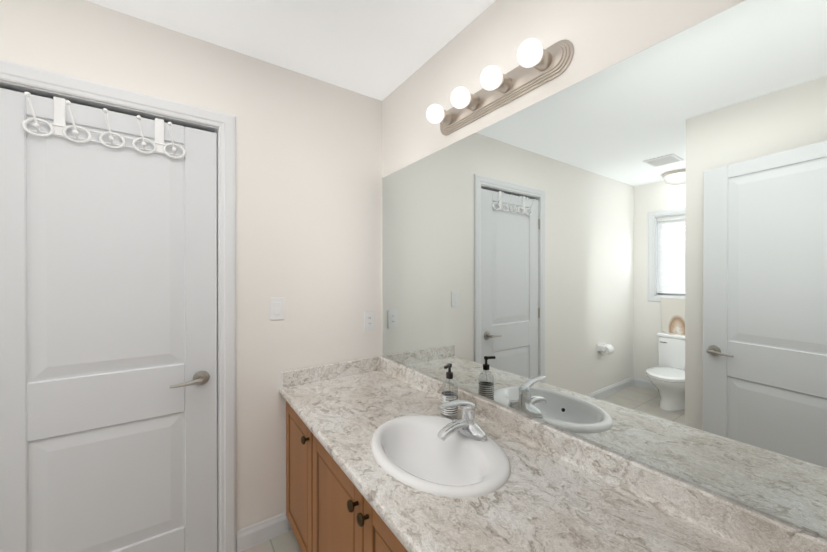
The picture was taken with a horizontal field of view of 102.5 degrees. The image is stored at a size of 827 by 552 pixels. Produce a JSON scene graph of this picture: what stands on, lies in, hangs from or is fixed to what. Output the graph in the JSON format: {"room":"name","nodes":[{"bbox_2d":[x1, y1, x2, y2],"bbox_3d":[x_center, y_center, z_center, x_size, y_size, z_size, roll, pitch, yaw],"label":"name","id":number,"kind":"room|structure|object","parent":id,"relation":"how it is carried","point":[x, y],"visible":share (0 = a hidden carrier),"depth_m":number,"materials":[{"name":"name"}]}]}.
{"room":"bathroom","nodes":[
{"label":"bathroom","id":0,"kind":"room"},
{"bbox_2d":[0,0,381,530],"bbox_3d":[-1.748,0.128,1.095,3.670,2.440,0.140,0,0,-35],"label":"wall","id":1,"kind":"structure","parent":0,"point":[309,199],"depth_m":1.71,"materials":[{"name":"white paint"}]},
{"bbox_2d":[0,88,217,551],"bbox_3d":[-1.249,0.330,1.377,0.748,2.015,0.167,0,0,-35],"label":"closet door","id":2,"kind":"structure","parent":1,"relation":"in","point":[108,360],"depth_m":1.35,"materials":[{"name":"white wood"}]},
{"bbox_2d":[22,92,185,158],"bbox_3d":[-1.222,-0.603,1.344,0.496,0.166,0.104,0,0,-35],"label":"hook rail","id":3,"kind":"object","parent":2,"relation":"hanging from","point":[58,127],"visible":1,"depth_m":1.31,"materials":[{"name":"white metal"}]},
{"bbox_2d":[0,60,236,551],"bbox_3d":[-1.263,0.287,1.406,0.894,2.120,0.138,0,0,-35],"label":"door frame","id":4,"kind":"structure","parent":1,"relation":"attached to","point":[34,81],"depth_m":1.57,"materials":[{"name":"white wood"}]},
{"bbox_2d":[237,512,288,551],"bbox_3d":[-0.762,1.296,1.685,0.242,0.100,0.013,0,0,-35],"label":"baseboard","id":5,"kind":"structure","parent":1,"relation":"attached to","point":[261,532],"depth_m":1.68,"materials":[{"name":"white wood"}]},
{"bbox_2d":[270,297,283,319],"bbox_3d":[-0.707,0.170,1.721,0.070,0.116,0.010,0,0,-35],"label":"rocker light switch","id":6,"kind":"object","parent":1,"relation":"attached to","point":[276,308],"visible":1,"depth_m":1.72,"materials":[{"name":"white plastic"}]},
{"bbox_2d":[280,356,378,387],"bbox_3d":[-0.448,0.541,1.893,0.576,0.082,0.020,0,0,-35],"label":"backsplash","id":7,"kind":"structure","parent":1,"relation":"attached to","point":[348,368],"depth_m":1.86,"materials":[{"name":"beige stone"}]},
{"bbox_2d":[364,311,373,330],"bbox_3d":[-0.269,0.273,2.024,0.070,0.116,0.009,0,0,-35],"label":"outlet","id":8,"kind":"object","parent":1,"relation":"attached to","point":[368,320],"visible":1,"depth_m":2.02,"materials":[{"name":"white plastic"}]},
{"bbox_2d":[241,528,300,551],"bbox_3d":[-0.807,1.403,-0.160,3.790,0.100,3.240,0,0,-35],"label":"floor","id":9,"kind":"structure","parent":0,"point":[286,542],"depth_m":1.66,"materials":[{"name":"tile"}]},
{"bbox_2d":[286,400,754,551],"bbox_3d":[0.071,0.983,1.145,0.616,0.731,1.844,0,0,-35],"label":"bathroom vanity","id":10,"kind":"object","parent":9,"relation":"on","point":[325,512],"depth_m":1.26,"materials":[{"name":"brown wood"}]},
{"bbox_2d":[279,372,750,551],"bbox_3d":[0.062,0.600,1.138,0.582,0.034,1.844,0,0,-35],"label":"countertop","id":11,"kind":"structure","parent":10,"relation":"on","point":[560,506],"depth_m":0.84,"materials":[{"name":"beige stone"}]},
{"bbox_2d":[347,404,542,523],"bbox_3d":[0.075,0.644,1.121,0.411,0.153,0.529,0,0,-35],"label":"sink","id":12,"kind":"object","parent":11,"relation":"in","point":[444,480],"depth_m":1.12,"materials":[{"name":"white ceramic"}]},
{"bbox_2d":[441,363,457,418],"bbox_3d":[0.147,0.472,1.372,0.075,0.219,0.069,0,0,-35],"label":"soap bottle","id":13,"kind":"object","parent":11,"relation":"on","point":[446,396],"visible":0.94,"depth_m":1.36,"materials":[{"name":"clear glass"}]},
{"bbox_2d":[435,392,490,443],"bbox_3d":[0.156,0.502,1.176,0.168,0.129,0.167,0,0,-35],"label":"faucet","id":14,"kind":"object","parent":11,"relation":"on","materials":[{"name":"silver metal"}]},
{"bbox_2d":[86,0,495,100],"bbox_3d":[-0.807,-1.137,-0.168,3.790,0.100,3.240,0,0,-35],"label":"ceiling","id":15,"kind":"structure","parent":0,"point":[381,50],"depth_m":1.47,"materials":[{"name":"white paint"}]},
{"bbox_2d":[382,0,744,177],"bbox_3d":[0.703,0.129,0.878,0.120,2.440,3.240,0,0,-35],"label":"wall","id":16,"kind":"structure","parent":0,"point":[600,35],"depth_m":1.24,"materials":[{"name":"white paint"}]},
{"bbox_2d":[426,37,573,135],"bbox_3d":[0.260,-0.716,1.284,0.145,0.114,0.665,0,0,-35],"label":"sconce","id":17,"kind":"object","parent":16,"relation":"attached to","point":[538,66],"visible":1,"depth_m":1.20,"materials":[{"name":"silver metal"}]},
{"bbox_2d":[382,0,826,538],"bbox_3d":[0.326,-0.052,1.313,0.006,1.106,1.820,0,0,-35],"label":"wall mirror","id":18,"kind":"object","parent":16,"relation":"attached to","point":[627,257],"visible":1,"depth_m":0.86,"materials":[{"name":"clear glass"}]}
]}

